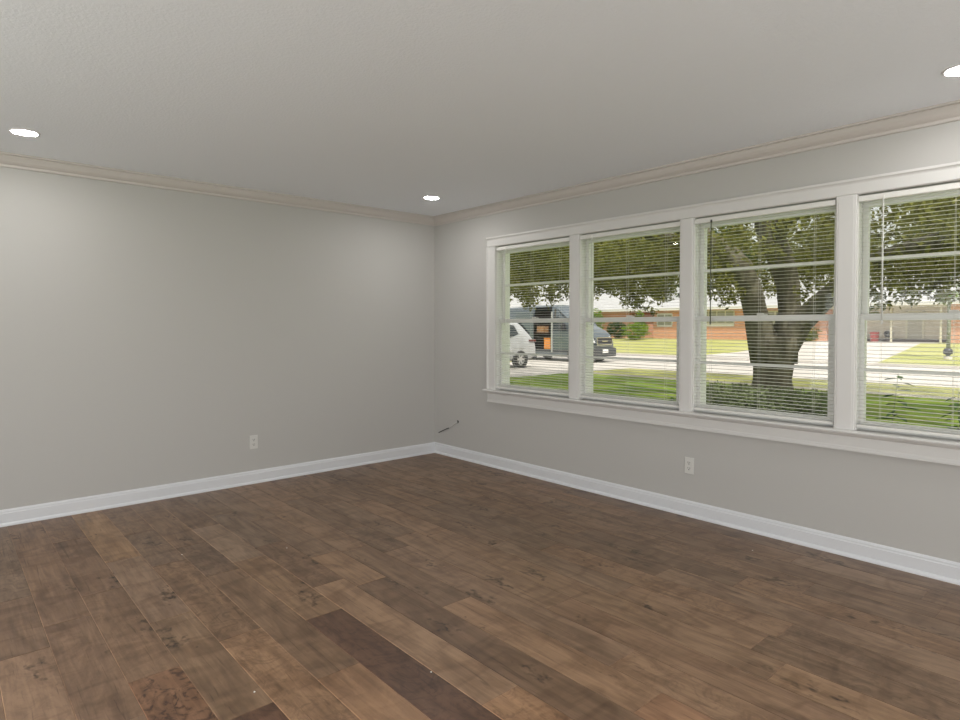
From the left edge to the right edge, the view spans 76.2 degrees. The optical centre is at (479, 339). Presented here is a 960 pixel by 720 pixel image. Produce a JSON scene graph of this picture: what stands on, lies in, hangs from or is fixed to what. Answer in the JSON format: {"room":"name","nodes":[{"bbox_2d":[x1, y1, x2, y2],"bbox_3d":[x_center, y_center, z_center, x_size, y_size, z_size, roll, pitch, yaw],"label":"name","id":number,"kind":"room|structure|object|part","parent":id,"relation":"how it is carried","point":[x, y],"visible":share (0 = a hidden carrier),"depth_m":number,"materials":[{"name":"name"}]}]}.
{"room":"empty living room","nodes":[
{"label":"empty living room","id":0,"kind":"room"},
{"bbox_2d":[0,167,434,509],"bbox_3d":[-2.762,0.174,4.445,6.300,2.790,0.150,-1,2,-42],"label":"wall","id":1,"kind":"structure","parent":0,"point":[147,333],"depth_m":4.79,"materials":[{"name":"grey paint"}]},
{"bbox_2d":[0,151,433,225],"bbox_3d":[-2.691,-1.177,4.337,6.000,0.086,0.066,-1,2,-42],"label":"trim","id":2,"kind":"structure","parent":1,"relation":"attached to","point":[9,160],"depth_m":4.74,"materials":[{"name":"grey paint"}]},
{"bbox_2d":[0,442,434,526],"bbox_3d":[-2.703,1.167,4.399,6.000,0.106,0.028,-1,2,-42],"label":"baseboard","id":3,"kind":"structure","parent":1,"relation":"attached to","point":[38,512],"depth_m":4.80,"materials":[{"name":"white paint"}]},
{"bbox_2d":[249,435,257,448],"bbox_3d":[-1.895,0.860,5.125,0.070,0.115,0.008,-1,2,-42],"label":"wall outlet","id":4,"kind":"object","parent":1,"relation":"attached to","point":[253,439],"visible":1,"depth_m":5.12,"materials":[{"name":"white plastic"}]},
{"bbox_2d":[0,453,959,719],"bbox_3d":[-0.253,1.336,1.648,6.000,0.120,7.400,-1,2,-42],"label":"floor","id":5,"kind":"structure","parent":0,"point":[338,594],"depth_m":2.80,"materials":[{"name":"brown wood"}]},
{"bbox_2d":[0,0,959,215],"bbox_3d":[-0.253,-1.288,1.594,6.300,0.250,7.700,-1,2,-42],"label":"ceiling","id":6,"kind":"structure","parent":0,"point":[383,104],"depth_m":2.86,"materials":[{"name":"white paint"}]},
{"bbox_2d":[8,128,40,136],"bbox_3d":[-2.644,-1.200,3.554,0.152,0.007,0.152,-1,2,-42],"label":"recessed light","id":7,"kind":"object","parent":6,"relation":"in","point":[18,131],"visible":1,"depth_m":3.55,"materials":[{"name":"white plastic"}]},
{"bbox_2d":[11,130,37,135],"bbox_3d":[-2.644,-1.200,3.554,0.125,0.001,0.125,-1,2,-42],"label":"diffuser","id":8,"kind":"object","parent":7,"relation":"attached to","point":[22,132],"depth_m":3.55,"materials":[{"name":"white plastic"}]},
{"bbox_2d":[423,196,439,199],"bbox_3d":[-0.424,-1.237,5.351,0.152,0.007,0.152,-1,2,-42],"label":"recessed light","id":9,"kind":"object","parent":6,"relation":"in","point":[424,197],"visible":1,"depth_m":5.34,"materials":[{"name":"white"}]},
{"bbox_2d":[941,64,959,76],"bbox_3d":[2.117,-1.182,2.684,0.152,0.007,0.152,-1,2,-42],"label":"recessed light","id":10,"kind":"object","parent":6,"relation":"in","point":[953,71],"visible":1,"depth_m":2.70,"materials":[{"name":"white"}]},
{"bbox_2d":[945,66,959,75],"bbox_3d":[2.117,-1.183,2.684,0.125,0.001,0.125,-1,2,-42],"label":"diffuser","id":11,"kind":"object","parent":10,"relation":"attached to","point":[954,71],"depth_m":2.70,"materials":[{"name":"white plastic"}]},
{"bbox_2d":[435,120,959,562],"bbox_3d":[2.094,0.191,3.613,0.150,2.790,7.550,-1,2,-42],"label":"wall","id":12,"kind":"structure","parent":0,"point":[911,505],"depth_m":4.14,"materials":[{"name":"grey paint"}]},
{"bbox_2d":[486,246,495,389],"bbox_3d":[0.105,-0.196,5.705,0.031,1.326,0.109,-1,2,-42],"label":"trim","id":13,"kind":"structure","parent":12,"relation":"attached to","point":[490,251],"depth_m":5.70,"materials":[{"name":"white paint"}]},
{"bbox_2d":[496,237,568,396],"bbox_3d":[0.524,-0.180,5.415,0.210,1.346,0.884,-1,2,-42],"label":"window","id":14,"kind":"structure","parent":12,"relation":"in","point":[499,299],"depth_m":5.68,"materials":[{"name":"white paint"}]},
{"bbox_2d":[496,237,568,395],"bbox_3d":[0.448,-0.191,5.347,0.046,1.299,0.874,-1,2,-42],"label":"window blind","id":15,"kind":"object","parent":14,"relation":"attached to","point":[562,240],"visible":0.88,"depth_m":5.33,"materials":[{"name":"white plastic"}]},
{"bbox_3d":[0.455,0.449,5.367,0.024,0.017,0.870,-1,2,-42],"label":"rail","id":16,"kind":"part","parent":15,"relation":"part of","materials":[{"name":"white plastic"}]},
{"bbox_3d":[0.485,0.143,5.386,0.030,0.651,0.874,-1,2,-42],"label":"sash","id":17,"kind":"part","parent":14,"relation":"part of","materials":[{"name":"white paint"}]},
{"bbox_3d":[0.509,-0.494,5.395,0.030,0.694,0.874,-1,2,-42],"label":"sash","id":18,"kind":"part","parent":14,"relation":"part of","materials":[{"name":"white paint"}]},
{"bbox_2d":[569,234,579,398],"bbox_3d":[0.765,-0.181,4.971,0.020,1.326,0.100,-1,2,-42],"label":"trim","id":19,"kind":"structure","parent":12,"relation":"attached to","point":[574,240],"depth_m":4.96,"materials":[{"name":"white paint"}]},
{"bbox_2d":[580,221,679,408],"bbox_3d":[1.181,-0.165,4.677,0.210,1.346,0.892,-1,2,-42],"label":"window","id":20,"kind":"structure","parent":12,"relation":"in","point":[583,277],"depth_m":4.93,"materials":[{"name":"white paint"}]},
{"bbox_2d":[580,222,679,407],"bbox_3d":[1.104,-0.176,4.610,0.046,1.299,0.884,-1,2,-42],"label":"window blind","id":21,"kind":"object","parent":20,"relation":"attached to","point":[676,224],"visible":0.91,"depth_m":4.60,"materials":[{"name":"white plastic"}]},
{"bbox_3d":[0.894,-0.178,4.860,0.028,1.263,0.001,-1,2,-42],"label":"ladder cord","id":22,"kind":"part","parent":21,"relation":"part of","materials":[{"name":"white fabric"}]},
{"bbox_3d":[1.111,-0.173,4.616,0.028,1.263,0.001,-1,2,-42],"label":"ladder cord","id":23,"kind":"part","parent":21,"relation":"part of","materials":[{"name":"white fabric"}]},
{"bbox_3d":[1.111,0.465,4.629,0.024,0.017,0.880,-1,2,-42],"label":"rail","id":24,"kind":"part","parent":21,"relation":"part of","materials":[{"name":"white plastic"}]},
{"bbox_3d":[1.328,-0.168,4.372,0.028,1.263,0.001,-1,2,-42],"label":"ladder cord","id":25,"kind":"part","parent":21,"relation":"part of","materials":[{"name":"white fabric"}]},
{"bbox_3d":[1.141,0.158,4.649,0.030,0.651,0.884,-1,2,-42],"label":"sash","id":26,"kind":"part","parent":20,"relation":"part of","materials":[{"name":"white paint"}]},
{"bbox_3d":[1.166,-0.479,4.658,0.030,0.694,0.884,-1,2,-42],"label":"sash","id":27,"kind":"part","parent":20,"relation":"part of","materials":[{"name":"white paint"}]},
{"bbox_2d":[679,218,693,411],"bbox_3d":[1.425,-0.166,4.230,0.020,1.326,0.101,-1,2,-42],"label":"trim","id":28,"kind":"structure","parent":12,"relation":"attached to","point":[686,302],"depth_m":4.22,"materials":[{"name":"white paint"}]},
{"bbox_2d":[684,457,693,474],"bbox_3d":[1.447,0.873,4.236,0.008,0.115,0.070,-1,2,-42],"label":"wall outlet","id":29,"kind":"object","parent":12,"relation":"attached to","point":[689,462],"visible":1,"depth_m":4.23,"materials":[{"name":"white plastic"}]},
{"bbox_2d":[433,100,959,225],"bbox_3d":[1.964,-1.161,3.569,0.066,0.086,7.400,-1,2,-42],"label":"trim","id":30,"kind":"structure","parent":12,"relation":"attached to","point":[947,112],"depth_m":3.89,"materials":[{"name":"grey paint"}]},
{"bbox_2d":[434,442,959,584],"bbox_3d":[1.978,1.182,3.630,0.028,0.106,7.400,-1,2,-42],"label":"baseboard","id":31,"kind":"structure","parent":12,"relation":"attached to","point":[936,568],"depth_m":3.96,"materials":[{"name":"white paint"}]},
{"bbox_2d":[482,389,959,465],"bbox_3d":[1.422,0.568,4.241,0.030,0.098,4.066,-1,2,-42],"label":"trim","id":32,"kind":"structure","parent":12,"relation":"attached to","point":[950,455],"depth_m":3.86,"materials":[{"name":"white paint"}]},
{"bbox_2d":[486,161,959,246],"bbox_3d":[1.422,-0.874,4.211,0.031,0.090,4.072,-1,2,-42],"label":"trim","id":33,"kind":"structure","parent":12,"relation":"attached to","point":[948,172],"depth_m":3.84,"materials":[{"name":"white paint"}]},
{"bbox_2d":[693,199,835,425],"bbox_3d":[1.839,-0.150,3.938,0.210,1.346,0.886,-1,2,-42],"label":"window","id":34,"kind":"structure","parent":12,"relation":"in","point":[700,327],"depth_m":4.03,"materials":[{"name":"white paint"}]},
{"bbox_2d":[694,200,835,424],"bbox_3d":[1.762,-0.161,3.870,0.046,1.299,0.876,-1,2,-42],"label":"window blind","id":35,"kind":"object","parent":34,"relation":"attached to","point":[831,203],"visible":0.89,"depth_m":3.84,"materials":[{"name":"white plastic"}]},
{"bbox_3d":[1.554,-0.163,4.119,0.028,1.263,0.001,-1,2,-42],"label":"ladder cord","id":36,"kind":"part","parent":35,"relation":"part of","materials":[{"name":"white fabric"}]},
{"bbox_3d":[1.769,-0.158,3.876,0.028,1.263,0.001,-1,2,-42],"label":"ladder cord","id":37,"kind":"part","parent":35,"relation":"part of","materials":[{"name":"white fabric"}]},
{"bbox_3d":[1.769,0.480,3.889,0.024,0.017,0.872,-1,2,-42],"label":"rail","id":38,"kind":"part","parent":35,"relation":"part of","materials":[{"name":"white plastic"}]},
{"bbox_3d":[1.985,-0.153,3.634,0.028,1.263,0.001,-1,2,-42],"label":"ladder cord","id":39,"kind":"part","parent":35,"relation":"part of","materials":[{"name":"white fabric"}]},
{"bbox_3d":[1.799,0.173,3.909,0.030,0.651,0.876,-1,2,-42],"label":"sash","id":40,"kind":"part","parent":34,"relation":"part of","materials":[{"name":"white paint"}]},
{"bbox_3d":[1.824,-0.464,3.918,0.030,0.694,0.876,-1,2,-42],"label":"sash","id":41,"kind":"part","parent":34,"relation":"part of","materials":[{"name":"white paint"}]},
{"bbox_2d":[833,195,857,429],"bbox_3d":[2.083,-0.151,3.490,0.020,1.326,0.108,-1,2,-42],"label":"trim","id":42,"kind":"structure","parent":12,"relation":"attached to","point":[846,206],"depth_m":3.48,"materials":[{"name":"white paint"}]},
{"bbox_2d":[855,182,959,439],"bbox_3d":[2.499,-0.135,3.196,0.210,1.346,0.884,-1,2,-42],"label":"window","id":43,"kind":"structure","parent":12,"relation":"in","point":[861,344],"depth_m":3.45,"materials":[{"name":"white paint"}]},
{"bbox_2d":[856,182,959,437],"bbox_3d":[2.422,-0.146,3.129,0.046,1.299,0.875,-1,2,-42],"label":"window blind","id":44,"kind":"object","parent":43,"relation":"attached to","point":[953,186],"visible":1,"depth_m":3.28,"materials":[{"name":"white plastic"}]},
{"bbox_3d":[2.214,-0.148,3.377,0.028,1.263,0.001,-1,2,-42],"label":"ladder cord","id":45,"kind":"part","parent":44,"relation":"part of","materials":[{"name":"white fabric"}]},
{"bbox_3d":[2.429,0.495,3.148,0.024,0.017,0.871,-1,2,-42],"label":"rail","id":46,"kind":"part","parent":44,"relation":"part of","materials":[{"name":"white plastic"}]},
{"bbox_3d":[2.429,-0.143,3.135,0.028,1.263,0.001,-1,2,-42],"label":"ladder cord","id":47,"kind":"part","parent":44,"relation":"part of","materials":[{"name":"white fabric"}]},
{"bbox_3d":[2.459,0.188,3.168,0.030,0.651,0.875,-1,2,-42],"label":"sash","id":48,"kind":"part","parent":43,"relation":"part of","materials":[{"name":"white paint"}]},
{"bbox_3d":[2.484,-0.448,3.177,0.030,0.694,0.875,-1,2,-42],"label":"sash","id":49,"kind":"part","parent":43,"relation":"part of","materials":[{"name":"white paint"}]},
{"label":"outside","id":50,"kind":"structure","parent":0,"visible":0},
{"bbox_2d":[510,361,959,397],"bbox_3d":[2.745,1.187,26.000,2.950,0.120,115.000,-1,2,-42],"label":"verge","id":51,"kind":"structure","parent":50,"point":[925,389],"depth_m":17.94,"materials":[{"name":"green plant"}]},
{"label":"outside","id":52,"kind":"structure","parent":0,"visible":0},
{"bbox_2d":[706,341,938,364],"bbox_3d":[21.266,0.615,36.578,17.400,0.782,9.000,-1,2,-42],"label":"driveway","id":53,"kind":"structure","parent":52,"point":[873,355],"depth_m":33.76,"materials":[{"name":"concrete"}]},
{"bbox_2d":[870,332,878,341],"bbox_3d":[26.139,-0.180,40.564,0.562,0.645,0.562,-1,2,-42],"label":"bin","id":54,"kind":"object","parent":53,"relation":"on","point":[871,336],"visible":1,"depth_m":40.38,"materials":[{"name":"red plastic"}]},
{"bbox_2d":[884,330,893,341],"bbox_3d":[26.671,-0.218,39.965,0.560,0.755,0.560,-1,2,-42],"label":"barbecue grill","id":55,"kind":"object","parent":53,"relation":"on","point":[886,333],"visible":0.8,"depth_m":39.83,"materials":[{"name":"black metal"}]},
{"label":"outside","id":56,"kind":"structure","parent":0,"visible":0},
{"bbox_2d":[510,362,625,376],"bbox_3d":[-2.360,1.282,21.359,16.750,0.120,6.350,-1,2,-42],"label":"land","id":57,"kind":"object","parent":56,"point":[532,364],"visible":0.07,"depth_m":23.82,"materials":[{"name":"concrete"}]},
{"bbox_2d":[510,323,536,367],"bbox_3d":[-0.067,0.210,24.308,4.975,2.023,1.920,-1,2,-42],"label":"suv","id":58,"kind":"object","parent":57,"relation":"on","point":[525,333],"visible":0.21,"depth_m":24.64,"materials":[{"name":"grey paint"}]},
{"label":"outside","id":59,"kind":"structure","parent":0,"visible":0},
{"bbox_2d":[510,374,959,428],"bbox_3d":[-18.735,1.579,6.895,53.350,0.120,115.000,-1,2,-42],"label":"lawn","id":60,"kind":"structure","parent":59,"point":[652,381],"depth_m":14.59,"materials":[{"name":"green plant"}]},
{"bbox_2d":[510,196,959,391],"bbox_3d":[5.404,-2.589,13.682,14.371,8.135,19.017,-1,1,-36],"label":"oak tree","id":61,"kind":"object","parent":60,"relation":"on","point":[905,276],"visible":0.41,"depth_m":12.26,"materials":[{"name":"green plant"}]},
{"bbox_2d":[706,380,827,415],"bbox_3d":[5.010,1.128,10.732,1.176,0.754,2.549,-1,2,-42],"label":"clipped hedge","id":62,"kind":"object","parent":60,"relation":"on","point":[715,388],"visible":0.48,"depth_m":10.48,"materials":[{"name":"green plant"}]},
{"bbox_2d":[874,376,920,423],"bbox_3d":[3.938,0.926,5.808,0.388,1.231,0.422,0,1,4],"label":"stalk","id":63,"kind":"object","parent":60,"relation":"on","point":[894,403],"visible":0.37,"depth_m":5.80,"materials":[{"name":"green plant"}]},
{"bbox_2d":[938,390,959,429],"bbox_3d":[4.293,1.003,5.497,0.408,1.091,0.418,-1,1,-24],"label":"stalk","id":64,"kind":"object","parent":60,"relation":"on","point":[955,404],"visible":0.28,"depth_m":5.50,"materials":[{"name":"green plant"}]},
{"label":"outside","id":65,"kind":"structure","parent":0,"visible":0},
{"bbox_2d":[612,337,959,365],"bbox_3d":[35.358,0.174,58.346,67.400,0.780,150.000,-1,2,-42],"label":"lawn","id":66,"kind":"structure","parent":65,"point":[664,346],"depth_m":37.34,"materials":[{"name":"green plant"}]},
{"bbox_2d":[510,251,530,282],"bbox_3d":[4.429,-8.248,91.030,11.134,15.006,11.091,1,1,28],"label":"tree","id":67,"kind":"object","parent":66,"relation":"on","point":[529,251],"visible":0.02,"depth_m":86.90,"materials":[{"name":"green plant"}]},
{"bbox_2d":[523,249,597,285],"bbox_3d":[10.995,-7.362,80.755,11.047,13.657,10.801,-1,2,-42],"label":"tree","id":68,"kind":"object","parent":66,"relation":"on","point":[550,249],"visible":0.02,"depth_m":78.20,"materials":[{"name":"green plant"}]},
{"bbox_2d":[510,284,665,337],"bbox_3d":[6.819,-3.136,68.093,10.260,5.700,30.660,-1,2,-42],"label":"brick house","id":69,"kind":"structure","parent":66,"relation":"on","point":[617,309],"depth_m":56.49,"materials":[{"name":"brown brick"}]},
{"bbox_2d":[593,308,604,328],"bbox_3d":[10.398,-1.469,55.251,1.664,2.742,1.845,0,1,20],"label":"tree","id":70,"kind":"object","parent":66,"relation":"on","point":[598,314],"visible":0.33,"depth_m":54.86,"materials":[{"name":"green plant"}]},
{"bbox_2d":[606,322,626,338],"bbox_3d":[11.833,-0.752,52.792,1.934,1.661,1.998,0,1,4],"label":"shrub","id":71,"kind":"object","parent":66,"relation":"on","point":[613,328],"visible":0.73,"depth_m":52.50,"materials":[{"name":"green plant"}]},
{"bbox_2d":[621,322,651,339],"bbox_3d":[12.825,-0.693,50.144,2.466,1.578,2.446,-1,2,-42],"label":"round bush","id":72,"kind":"object","parent":66,"relation":"on","point":[635,326],"visible":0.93,"depth_m":49.82,"materials":[{"name":"green plant"}]},
{"bbox_2d":[597,238,679,301],"bbox_3d":[19.121,-7.022,74.250,10.759,13.242,10.387,0,1,2],"label":"leaves","id":73,"kind":"object","parent":66,"relation":"on","point":[667,289],"visible":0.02,"depth_m":71.91,"materials":[{"name":"green plant"}]},
{"bbox_2d":[635,310,646,334],"bbox_3d":[13.678,-1.294,52.456,1.474,2.505,1.443,-1,2,-42],"label":"tree","id":74,"kind":"object","parent":66,"relation":"on","point":[639,315],"visible":0.26,"depth_m":52.29,"materials":[{"name":"green plant"}]},
{"bbox_2d":[673,225,767,297],"bbox_3d":[25.267,-6.360,64.692,9.119,12.311,9.084,-1,1,-38],"label":"leaves","id":75,"kind":"object","parent":66,"relation":"on","point":[678,295],"visible":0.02,"depth_m":63.18,"materials":[{"name":"green plant"}]},
{"bbox_2d":[642,271,959,342],"bbox_3d":[31.139,-2.611,40.009,9.260,5.800,41.560,-1,2,-42],"label":"house","id":76,"kind":"structure","parent":66,"relation":"on","point":[903,330],"depth_m":41.01,"materials":[{"name":"orange brick"}]},
{"bbox_3d":[15.553,-1.647,51.529,0.025,0.900,1.400,-1,2,-42],"label":"pane","id":77,"kind":"part","parent":76,"relation":"part of","materials":[{"name":"beige glass"}]},
{"bbox_3d":[18.377,-1.752,48.351,0.025,0.900,3.500,-1,2,-42],"label":"pane","id":78,"kind":"part","parent":76,"relation":"part of","materials":[{"name":"beige glass"}]},
{"bbox_3d":[18.231,-1.164,48.501,0.060,0.280,3.900,-1,2,-42],"label":"sill panel","id":79,"kind":"part","parent":76,"relation":"part of","materials":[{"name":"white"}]},
{"bbox_3d":[26.407,-1.006,39.313,0.120,2.420,0.100,-1,2,-42],"label":"post","id":80,"kind":"part","parent":76,"relation":"part of","materials":[{"name":"beige wood"}]},
{"bbox_3d":[27.979,-0.842,39.376,0.090,2.010,1.000,-1,2,-42],"label":"door frame","id":81,"kind":"part","parent":76,"relation":"part of","materials":[{"name":"beige wood"}]},
{"bbox_3d":[27.983,-0.802,39.380,0.060,1.890,0.800,-1,2,-42],"label":"door","id":82,"kind":"part","parent":76,"relation":"part of","materials":[{"name":"beige wood"}]},
{"bbox_3d":[28.135,-0.966,37.370,0.120,2.420,0.100,-1,2,-42],"label":"post","id":83,"kind":"part","parent":76,"relation":"part of","materials":[{"name":"beige wood"}]},
{"bbox_2d":[805,327,822,340],"bbox_3d":[22.175,-0.420,41.952,1.962,1.209,1.839,0,1,-21],"label":"shrub","id":84,"kind":"object","parent":66,"relation":"on","point":[812,335],"visible":0.28,"depth_m":41.53,"materials":[{"name":"green plant"}]},
{"bbox_2d":[791,217,880,275],"bbox_3d":[34.838,-6.107,59.964,9.690,11.998,9.503,-1,2,-42],"label":"leaves","id":85,"kind":"object","parent":66,"relation":"on","point":[826,217],"visible":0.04,"depth_m":58.73,"materials":[{"name":"green plant"}]},
{"bbox_2d":[894,199,958,267],"bbox_3d":[39.610,-6.695,49.857,10.035,13.588,10.074,-1,1,-28],"label":"tree","id":86,"kind":"object","parent":66,"relation":"on","point":[958,199],"visible":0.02,"depth_m":49.70,"materials":[{"name":"green plant"}]},
{"bbox_2d":[927,268,959,358],"bbox_3d":[21.540,-1.334,28.047,1.540,4.526,1.806,-1,2,-42],"label":"street tree","id":87,"kind":"object","parent":66,"relation":"on","point":[948,351],"visible":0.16,"depth_m":28.00,"materials":[{"name":"green plant"}]},
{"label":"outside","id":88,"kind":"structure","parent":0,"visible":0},
{"bbox_2d":[593,372,959,399],"bbox_3d":[1.419,1.201,24.820,0.600,0.120,115.000,-1,2,-42],"label":"sidewalk","id":89,"kind":"structure","parent":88,"point":[807,388],"depth_m":16.39,"materials":[{"name":"concrete"}]},
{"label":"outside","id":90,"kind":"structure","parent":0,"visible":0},
{"bbox_2d":[528,355,959,386],"bbox_3d":[6.182,1.106,32.404,10.700,0.120,150.000,-1,2,-42],"label":"street","id":91,"kind":"structure","parent":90,"point":[664,365],"depth_m":25.13,"materials":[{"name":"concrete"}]},
{"bbox_2d":[510,305,615,360],"bbox_3d":[4.030,-0.336,31.484,2.480,2.860,5.970,-1,2,-42],"label":"cargo van","id":92,"kind":"object","parent":91,"relation":"on","point":[603,337],"visible":0.36,"depth_m":30.42,"materials":[{"name":"grey metal"}]},
{"bbox_3d":[2.312,-0.416,31.774,0.060,2.050,1.250,-1,2,-42],"label":"sliding door","id":93,"kind":"part","parent":92,"relation":"part of","materials":[{"name":"grey metal"}]},
{"bbox_2d":[536,326,548,332],"bbox_3d":[3.211,-0.517,31.333,0.380,0.330,0.530,-1,2,-42],"label":"crate","id":94,"kind":"object","parent":92,"relation":"in","point":[538,327],"visible":0.93,"depth_m":31.17,"materials":[{"name":"brown"}]},
{"bbox_2d":[544,338,550,348],"bbox_3d":[3.570,0.271,30.946,0.480,0.690,0.530,-1,2,-42],"label":"crate","id":95,"kind":"object","parent":92,"relation":"in","point":[545,341],"visible":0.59,"depth_m":30.80,"materials":[{"name":"orange plastic"}]},
{"bbox_2d":[594,337,611,344],"bbox_3d":[5.896,0.087,29.394,1.200,0.380,0.245,-1,2,-42],"label":"grille","id":96,"kind":"object","parent":92,"relation":"attached to","point":[602,339],"depth_m":29.23,"materials":[{"name":"silver metal"}]},
{"bbox_2d":[616,353,959,387],"bbox_3d":[6.182,1.026,32.403,11.000,0.140,150.000,-1,2,-42],"label":"curb","id":97,"kind":"object","parent":91,"relation":"on","point":[887,364],"visible":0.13,"depth_m":25.63,"materials":[{"name":"concrete"}]}
]}

